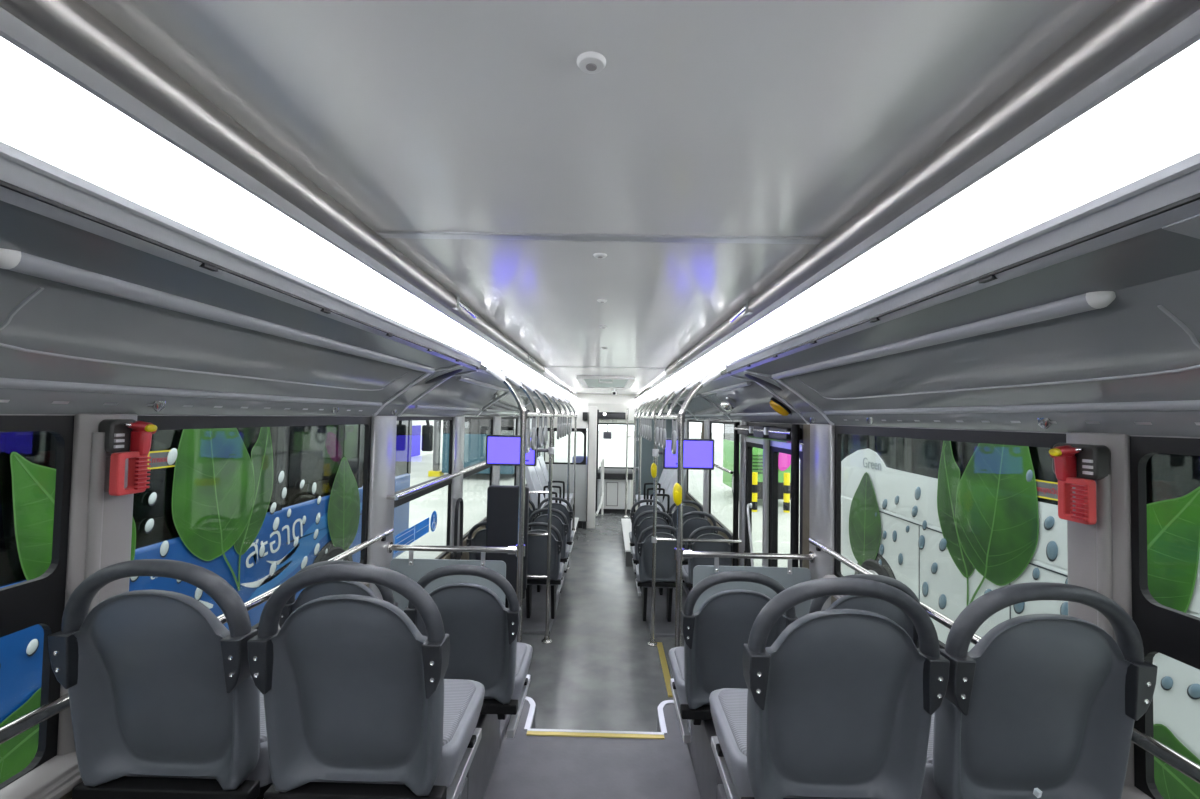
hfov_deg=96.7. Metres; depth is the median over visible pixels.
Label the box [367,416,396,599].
trim
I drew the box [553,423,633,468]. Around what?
window
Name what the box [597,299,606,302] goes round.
ceiling nozzle
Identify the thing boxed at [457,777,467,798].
trim
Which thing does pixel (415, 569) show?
screen
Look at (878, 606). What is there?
passenger seat
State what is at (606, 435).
mirror
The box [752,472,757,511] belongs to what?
barrier post
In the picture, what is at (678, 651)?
cushion
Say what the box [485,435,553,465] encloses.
monitor
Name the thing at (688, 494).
window
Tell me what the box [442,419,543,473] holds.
bus
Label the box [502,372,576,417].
rail
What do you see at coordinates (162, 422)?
window
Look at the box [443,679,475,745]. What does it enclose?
cushion
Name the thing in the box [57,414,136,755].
trim
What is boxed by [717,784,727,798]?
trim
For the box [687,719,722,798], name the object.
trim
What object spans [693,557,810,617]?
screen
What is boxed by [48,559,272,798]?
passenger seat
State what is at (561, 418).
strap
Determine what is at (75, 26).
trim
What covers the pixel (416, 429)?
shutter
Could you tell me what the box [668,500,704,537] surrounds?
passenger seat
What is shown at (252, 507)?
bus
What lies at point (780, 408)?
warning lamp
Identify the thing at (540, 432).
strap
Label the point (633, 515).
passenger seat
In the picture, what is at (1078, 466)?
hammer
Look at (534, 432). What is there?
strap
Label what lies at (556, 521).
passenger seat
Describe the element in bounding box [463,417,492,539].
window
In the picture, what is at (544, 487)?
seat
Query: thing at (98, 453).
trim
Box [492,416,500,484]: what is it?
trim
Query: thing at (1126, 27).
trim
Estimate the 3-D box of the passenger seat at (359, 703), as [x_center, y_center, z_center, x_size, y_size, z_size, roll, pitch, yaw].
[-0.547,0.701,1.389,0.419,0.670,0.523,1,-2,1]
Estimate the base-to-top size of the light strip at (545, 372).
0.070 m
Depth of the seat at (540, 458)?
8.44 m
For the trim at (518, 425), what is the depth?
7.50 m
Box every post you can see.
[583,406,598,528]
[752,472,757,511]
[783,473,789,512]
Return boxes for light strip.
[0,7,576,402]
[543,371,667,387]
[636,9,1199,403]
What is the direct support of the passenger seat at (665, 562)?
on the trim at (663, 628)
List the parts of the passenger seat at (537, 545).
leg, backrest, handle, leg, rail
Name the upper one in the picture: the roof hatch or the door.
the roof hatch
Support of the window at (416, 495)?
in the wall at (56, 778)
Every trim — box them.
[0,0,544,372]
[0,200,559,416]
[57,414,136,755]
[85,432,105,612]
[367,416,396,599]
[374,231,826,368]
[450,416,464,559]
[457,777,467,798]
[466,714,510,798]
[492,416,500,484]
[516,417,519,485]
[522,571,565,633]
[524,696,535,729]
[526,728,664,738]
[563,518,578,564]
[621,519,632,566]
[641,587,688,637]
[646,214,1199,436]
[657,642,672,696]
[658,700,673,733]
[665,0,1199,374]
[675,420,677,508]
[683,420,687,505]
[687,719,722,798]
[703,420,709,519]
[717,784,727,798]
[739,422,748,565]
[809,424,834,609]
[1066,432,1133,786]
[1096,474,1112,636]
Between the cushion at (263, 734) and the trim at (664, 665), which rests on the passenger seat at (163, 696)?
the cushion at (263, 734)
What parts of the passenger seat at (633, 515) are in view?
backrest, handle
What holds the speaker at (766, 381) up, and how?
attached to the wall at (1129, 792)
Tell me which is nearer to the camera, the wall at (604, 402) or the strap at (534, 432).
the strap at (534, 432)
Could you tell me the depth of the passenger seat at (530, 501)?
6.21 m
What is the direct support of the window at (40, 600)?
in the wall at (56, 778)
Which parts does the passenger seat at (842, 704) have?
rail, backrest, handle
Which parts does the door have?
rail, rail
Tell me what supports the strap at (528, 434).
hanging from the rail at (524, 385)
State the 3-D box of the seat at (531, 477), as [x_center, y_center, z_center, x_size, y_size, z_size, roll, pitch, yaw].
[-0.752,1.417,7.350,0.586,1.066,0.536,1,-2,1]
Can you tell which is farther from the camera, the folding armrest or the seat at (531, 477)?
the seat at (531, 477)
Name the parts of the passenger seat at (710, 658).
rail, leg, backrest, handle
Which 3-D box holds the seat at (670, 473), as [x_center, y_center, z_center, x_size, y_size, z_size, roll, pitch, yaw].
[0.862,1.467,7.926,0.586,1.066,0.536,1,-2,1]
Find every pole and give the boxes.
[480,362,527,642]
[542,413,554,643]
[567,414,571,569]
[572,415,576,531]
[623,408,633,516]
[631,416,636,531]
[638,418,640,507]
[647,415,657,646]
[673,366,726,646]
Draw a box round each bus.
[0,420,433,783]
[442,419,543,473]
[841,434,1199,798]
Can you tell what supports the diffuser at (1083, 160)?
attached to the light strip at (1117, 161)
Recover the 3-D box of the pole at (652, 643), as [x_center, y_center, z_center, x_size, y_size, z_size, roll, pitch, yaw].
[0.466,1.106,4.560,0.090,1.950,0.089,1,-2,1]
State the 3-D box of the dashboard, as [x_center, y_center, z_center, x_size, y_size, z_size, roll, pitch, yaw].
[-0.185,1.849,10.897,1.680,0.860,0.494,1,-2,1]
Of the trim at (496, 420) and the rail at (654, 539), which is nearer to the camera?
the rail at (654, 539)
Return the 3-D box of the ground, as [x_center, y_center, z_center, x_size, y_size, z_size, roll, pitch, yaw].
[0.347,3.318,29.904,140.000,0.100,120.000,1,-2,1]
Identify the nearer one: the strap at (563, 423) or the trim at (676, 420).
the strap at (563, 423)
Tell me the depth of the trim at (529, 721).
2.77 m
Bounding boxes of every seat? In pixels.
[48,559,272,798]
[247,564,484,798]
[279,560,397,628]
[404,565,532,737]
[466,521,508,607]
[525,466,566,518]
[526,522,564,618]
[528,508,569,592]
[529,499,535,521]
[534,459,570,509]
[537,456,572,510]
[537,497,573,572]
[572,456,586,501]
[629,499,665,573]
[632,510,674,594]
[635,469,668,501]
[635,525,684,621]
[640,469,674,508]
[650,469,685,524]
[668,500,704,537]
[669,571,797,742]
[676,511,717,592]
[682,526,732,595]
[709,577,949,798]
[809,574,920,647]
[920,582,1157,798]
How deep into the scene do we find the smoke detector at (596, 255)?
1.53 m
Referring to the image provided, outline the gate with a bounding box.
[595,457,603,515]
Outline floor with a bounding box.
[522,510,683,731]
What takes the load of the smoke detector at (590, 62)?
attached to the ceiling
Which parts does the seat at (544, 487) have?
backrest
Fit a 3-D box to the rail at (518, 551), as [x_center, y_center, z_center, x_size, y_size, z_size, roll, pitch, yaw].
[-0.814,0.850,3.035,0.781,0.063,0.064,1,-2,1]
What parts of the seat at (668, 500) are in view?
backrest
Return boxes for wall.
[0,414,531,798]
[536,403,587,527]
[543,386,656,509]
[635,407,672,510]
[676,420,1199,798]
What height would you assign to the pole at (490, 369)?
2.224 m
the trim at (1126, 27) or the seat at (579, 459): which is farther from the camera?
the seat at (579, 459)
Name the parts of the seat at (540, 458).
backrest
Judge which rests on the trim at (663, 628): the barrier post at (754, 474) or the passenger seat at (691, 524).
the passenger seat at (691, 524)
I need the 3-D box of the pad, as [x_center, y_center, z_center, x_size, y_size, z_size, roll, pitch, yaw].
[-0.759,1.378,4.363,0.335,1.345,0.130,1,-2,1]
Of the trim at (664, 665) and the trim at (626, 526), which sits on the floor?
the trim at (664, 665)
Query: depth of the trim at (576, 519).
8.10 m
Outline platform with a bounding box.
[484,700,700,798]
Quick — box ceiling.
[84,0,1116,394]
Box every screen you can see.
[390,550,505,611]
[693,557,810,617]
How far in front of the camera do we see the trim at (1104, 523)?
1.24 m
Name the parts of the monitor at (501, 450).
arm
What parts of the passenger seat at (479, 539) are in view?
handle, backrest, leg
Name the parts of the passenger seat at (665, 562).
rail, leg, backrest, handle, leg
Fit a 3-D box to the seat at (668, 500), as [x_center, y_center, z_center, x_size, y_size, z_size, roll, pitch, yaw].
[0.854,1.447,7.327,0.586,1.066,0.536,1,-2,1]
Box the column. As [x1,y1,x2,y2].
[428,420,443,476]
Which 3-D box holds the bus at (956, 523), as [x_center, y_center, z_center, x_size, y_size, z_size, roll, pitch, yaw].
[4.100,0.908,1.763,2.560,3.200,10.100,1,-2,1]
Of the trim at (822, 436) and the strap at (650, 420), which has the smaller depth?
the trim at (822, 436)
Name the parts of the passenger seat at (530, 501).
handle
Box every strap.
[526,410,530,452]
[531,410,536,450]
[538,411,542,447]
[543,411,547,444]
[557,413,559,438]
[560,413,562,437]
[562,413,564,436]
[565,413,566,435]
[567,417,569,434]
[640,415,642,435]
[642,415,644,437]
[644,415,646,438]
[646,415,648,439]
[648,414,651,440]
[655,414,658,444]
[658,414,662,446]
[661,413,665,448]
[671,413,676,454]
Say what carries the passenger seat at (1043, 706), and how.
on the trim at (721, 794)
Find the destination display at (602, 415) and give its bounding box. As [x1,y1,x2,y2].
[599,412,625,418]
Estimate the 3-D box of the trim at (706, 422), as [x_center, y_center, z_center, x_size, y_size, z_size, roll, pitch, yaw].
[1.266,1.188,6.357,0.050,1.875,0.220,1,-2,1]
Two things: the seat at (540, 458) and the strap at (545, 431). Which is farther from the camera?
the seat at (540, 458)
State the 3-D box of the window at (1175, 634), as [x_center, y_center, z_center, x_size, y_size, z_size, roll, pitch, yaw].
[1.187,0.495,1.333,0.074,0.825,3.330,1,-2,1]
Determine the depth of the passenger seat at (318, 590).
1.95 m
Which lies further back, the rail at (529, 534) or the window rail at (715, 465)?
the window rail at (715, 465)
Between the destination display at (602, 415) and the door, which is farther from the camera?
the destination display at (602, 415)
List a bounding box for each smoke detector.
[577,51,605,73]
[593,253,606,258]
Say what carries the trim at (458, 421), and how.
attached to the wall at (56, 778)
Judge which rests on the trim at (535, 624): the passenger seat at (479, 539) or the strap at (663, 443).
the passenger seat at (479, 539)
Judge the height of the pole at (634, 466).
1.750 m
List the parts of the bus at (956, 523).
glass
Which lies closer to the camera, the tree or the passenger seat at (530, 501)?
the passenger seat at (530, 501)
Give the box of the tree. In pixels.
[701,423,703,438]
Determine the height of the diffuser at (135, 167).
0.094 m
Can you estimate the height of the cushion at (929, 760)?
0.013 m
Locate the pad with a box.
[486,485,528,642]
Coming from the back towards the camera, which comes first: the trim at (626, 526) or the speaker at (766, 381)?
the trim at (626, 526)
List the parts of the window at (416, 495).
window rail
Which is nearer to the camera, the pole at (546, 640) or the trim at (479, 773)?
the trim at (479, 773)
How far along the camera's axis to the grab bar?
4.26 m
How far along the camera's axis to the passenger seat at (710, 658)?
1.96 m
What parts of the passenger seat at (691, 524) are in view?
backrest, handle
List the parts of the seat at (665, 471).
backrest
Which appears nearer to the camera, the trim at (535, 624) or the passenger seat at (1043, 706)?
the passenger seat at (1043, 706)
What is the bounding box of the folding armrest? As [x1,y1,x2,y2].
[450,498,463,559]
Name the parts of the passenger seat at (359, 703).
handle, backrest, rail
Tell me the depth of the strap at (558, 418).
5.24 m
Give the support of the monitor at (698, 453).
attached to the pole at (652, 643)
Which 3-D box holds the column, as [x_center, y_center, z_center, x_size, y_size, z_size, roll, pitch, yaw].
[-5.946,0.129,19.592,0.440,5.350,0.440,1,-2,1]
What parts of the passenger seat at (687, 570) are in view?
rail, backrest, handle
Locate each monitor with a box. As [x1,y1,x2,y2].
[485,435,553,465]
[652,438,713,469]
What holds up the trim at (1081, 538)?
attached to the wall at (1129, 792)
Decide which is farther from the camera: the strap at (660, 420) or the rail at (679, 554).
the strap at (660, 420)
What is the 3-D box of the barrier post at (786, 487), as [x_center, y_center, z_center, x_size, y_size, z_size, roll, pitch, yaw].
[4.643,2.315,13.266,0.158,0.970,0.158,1,-2,1]
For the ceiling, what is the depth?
0.84 m
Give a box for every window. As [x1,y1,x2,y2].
[0,415,393,789]
[137,416,371,628]
[386,417,485,558]
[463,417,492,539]
[501,417,517,485]
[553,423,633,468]
[687,420,703,507]
[709,421,738,543]
[809,436,1199,798]
[834,425,1065,648]
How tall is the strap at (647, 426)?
0.265 m
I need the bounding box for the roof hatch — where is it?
[576,376,634,388]
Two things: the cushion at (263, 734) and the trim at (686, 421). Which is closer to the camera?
the cushion at (263, 734)
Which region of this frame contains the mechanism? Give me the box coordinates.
[734,425,801,439]
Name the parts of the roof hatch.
handle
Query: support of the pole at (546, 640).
on the floor
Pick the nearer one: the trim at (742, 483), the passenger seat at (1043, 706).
the passenger seat at (1043, 706)
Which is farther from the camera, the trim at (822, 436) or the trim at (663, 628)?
the trim at (663, 628)
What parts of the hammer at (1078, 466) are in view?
wire plate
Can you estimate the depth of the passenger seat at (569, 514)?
6.21 m
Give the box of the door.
[732,422,802,567]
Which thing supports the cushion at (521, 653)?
on the passenger seat at (485, 649)
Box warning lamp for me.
[770,398,790,415]
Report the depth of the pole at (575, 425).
8.01 m
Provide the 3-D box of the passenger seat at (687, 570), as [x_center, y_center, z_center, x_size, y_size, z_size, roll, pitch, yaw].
[0.978,1.598,4.930,0.419,0.950,0.523,1,-2,1]
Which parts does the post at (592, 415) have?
post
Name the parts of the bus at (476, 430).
glass, glass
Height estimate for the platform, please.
0.420 m
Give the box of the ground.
[396,430,800,566]
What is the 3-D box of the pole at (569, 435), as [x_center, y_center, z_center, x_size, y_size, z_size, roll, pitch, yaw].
[-0.402,1.162,6.771,0.090,1.950,0.089,1,-2,1]
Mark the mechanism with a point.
(766, 432)
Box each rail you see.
[387,542,525,556]
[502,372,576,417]
[527,491,548,578]
[634,375,704,419]
[652,536,741,542]
[674,548,814,562]
[714,463,732,473]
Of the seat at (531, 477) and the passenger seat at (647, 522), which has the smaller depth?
the passenger seat at (647, 522)
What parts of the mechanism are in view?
push rod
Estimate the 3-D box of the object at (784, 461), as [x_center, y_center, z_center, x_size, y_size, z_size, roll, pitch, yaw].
[4.524,1.372,15.541,1.320,3.200,3.120,1,-2,1]
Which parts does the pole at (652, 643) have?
stop button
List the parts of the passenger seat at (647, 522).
backrest, handle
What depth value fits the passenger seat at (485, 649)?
1.98 m
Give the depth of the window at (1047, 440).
1.99 m
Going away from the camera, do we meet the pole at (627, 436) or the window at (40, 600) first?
the window at (40, 600)
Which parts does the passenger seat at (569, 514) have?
handle, backrest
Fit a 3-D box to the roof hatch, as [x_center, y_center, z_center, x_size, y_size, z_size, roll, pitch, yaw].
[0.078,-0.208,7.111,0.680,0.072,2.000,1,-2,1]
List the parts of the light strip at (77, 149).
edge rail, frame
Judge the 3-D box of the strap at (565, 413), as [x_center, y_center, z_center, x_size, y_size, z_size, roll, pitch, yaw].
[-0.395,0.290,6.150,0.025,0.265,0.134,1,-2,1]
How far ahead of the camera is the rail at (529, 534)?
4.56 m
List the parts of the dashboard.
access door, kick plate, panel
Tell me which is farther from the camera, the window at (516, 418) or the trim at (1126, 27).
the window at (516, 418)
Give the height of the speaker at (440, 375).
0.120 m
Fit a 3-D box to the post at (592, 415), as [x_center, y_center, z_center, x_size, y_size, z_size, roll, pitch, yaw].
[-0.176,1.169,9.250,0.280,2.110,0.160,1,-2,1]
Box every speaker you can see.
[425,369,462,383]
[745,374,782,389]
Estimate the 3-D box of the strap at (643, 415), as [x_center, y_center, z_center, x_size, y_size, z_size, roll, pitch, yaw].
[0.504,0.307,6.137,0.025,0.265,0.134,1,-2,1]
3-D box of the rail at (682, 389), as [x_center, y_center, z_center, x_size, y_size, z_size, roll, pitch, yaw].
[0.620,0.072,5.566,0.272,0.356,5.006,1,-2,1]
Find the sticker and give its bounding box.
[394,511,436,553]
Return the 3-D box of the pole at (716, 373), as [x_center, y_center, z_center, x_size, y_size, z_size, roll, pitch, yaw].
[0.551,0.919,3.014,0.307,2.224,0.100,1,-2,1]
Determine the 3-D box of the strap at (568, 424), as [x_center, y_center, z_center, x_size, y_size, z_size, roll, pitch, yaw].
[-0.389,0.305,6.600,0.025,0.265,0.134,1,-2,1]
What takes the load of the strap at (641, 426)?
hanging from the rail at (682, 389)
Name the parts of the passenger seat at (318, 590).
backrest, handle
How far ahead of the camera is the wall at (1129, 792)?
3.15 m
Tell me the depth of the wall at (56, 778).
1.19 m
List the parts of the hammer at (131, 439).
wire plate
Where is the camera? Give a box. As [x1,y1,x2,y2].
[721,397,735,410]
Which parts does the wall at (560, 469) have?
panel, panel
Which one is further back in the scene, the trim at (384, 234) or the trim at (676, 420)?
the trim at (676, 420)
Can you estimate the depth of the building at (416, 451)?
28.29 m
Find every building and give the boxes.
[411,420,442,457]
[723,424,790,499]
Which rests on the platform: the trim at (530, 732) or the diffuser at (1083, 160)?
the trim at (530, 732)
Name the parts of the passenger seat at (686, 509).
handle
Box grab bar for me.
[747,503,753,565]
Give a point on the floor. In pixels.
(599, 670)
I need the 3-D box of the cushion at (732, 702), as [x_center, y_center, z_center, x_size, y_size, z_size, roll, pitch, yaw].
[0.525,0.869,1.440,0.362,0.013,0.334,1,-2,1]
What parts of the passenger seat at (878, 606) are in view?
handle, backrest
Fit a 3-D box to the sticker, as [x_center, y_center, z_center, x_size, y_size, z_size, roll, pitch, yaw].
[-1.236,0.892,3.630,0.009,0.150,0.800,1,-2,1]
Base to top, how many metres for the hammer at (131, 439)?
0.184 m
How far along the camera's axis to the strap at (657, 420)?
4.47 m
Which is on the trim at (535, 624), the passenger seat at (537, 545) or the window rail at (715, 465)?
the passenger seat at (537, 545)
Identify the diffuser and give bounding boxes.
[0,124,561,395]
[653,116,1199,394]
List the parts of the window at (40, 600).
wall rail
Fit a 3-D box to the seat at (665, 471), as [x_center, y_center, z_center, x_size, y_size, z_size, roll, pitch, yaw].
[0.871,1.487,8.526,0.586,1.066,0.536,1,-2,1]
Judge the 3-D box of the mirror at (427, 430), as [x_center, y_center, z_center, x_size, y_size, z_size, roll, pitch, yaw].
[-2.627,0.589,8.123,0.170,0.400,0.080,1,-2,1]
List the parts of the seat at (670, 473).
backrest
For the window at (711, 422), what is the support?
in the wall at (1129, 792)
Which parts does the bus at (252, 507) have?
glass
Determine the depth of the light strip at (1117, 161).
0.81 m
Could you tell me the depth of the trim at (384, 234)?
1.38 m
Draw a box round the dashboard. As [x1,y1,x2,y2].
[595,468,632,513]
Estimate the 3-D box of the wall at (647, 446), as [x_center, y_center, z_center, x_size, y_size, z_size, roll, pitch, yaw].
[0.931,1.191,9.144,0.702,2.100,0.062,1,-2,1]
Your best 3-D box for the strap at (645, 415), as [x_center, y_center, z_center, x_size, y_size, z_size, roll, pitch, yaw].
[0.500,0.297,5.837,0.025,0.265,0.134,1,-2,1]
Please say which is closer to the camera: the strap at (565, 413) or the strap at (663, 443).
the strap at (663, 443)
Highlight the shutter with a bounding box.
[411,425,420,456]
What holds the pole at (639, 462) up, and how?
on the trim at (663, 628)
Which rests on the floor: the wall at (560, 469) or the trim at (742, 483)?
the wall at (560, 469)
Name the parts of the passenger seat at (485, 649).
handle, backrest, leg, rail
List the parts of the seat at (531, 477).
backrest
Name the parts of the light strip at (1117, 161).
frame, edge rail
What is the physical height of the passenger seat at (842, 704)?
0.670 m
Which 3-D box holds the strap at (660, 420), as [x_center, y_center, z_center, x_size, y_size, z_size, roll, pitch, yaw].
[0.477,0.242,4.188,0.025,0.265,0.134,1,-2,1]
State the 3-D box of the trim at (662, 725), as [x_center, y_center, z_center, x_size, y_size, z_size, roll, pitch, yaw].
[0.351,1.658,2.799,0.132,0.025,0.358,0,-2,28]
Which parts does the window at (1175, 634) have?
wall rail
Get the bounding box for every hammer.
[98,419,156,495]
[1049,443,1110,524]
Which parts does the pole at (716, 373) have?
stop button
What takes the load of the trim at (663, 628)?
attached to the wall at (1129, 792)
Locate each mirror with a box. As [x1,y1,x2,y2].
[421,425,433,450]
[603,423,611,438]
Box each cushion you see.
[260,692,266,742]
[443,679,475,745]
[515,642,526,676]
[674,646,683,680]
[718,688,747,755]
[926,713,933,763]
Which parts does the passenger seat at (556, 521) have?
handle, backrest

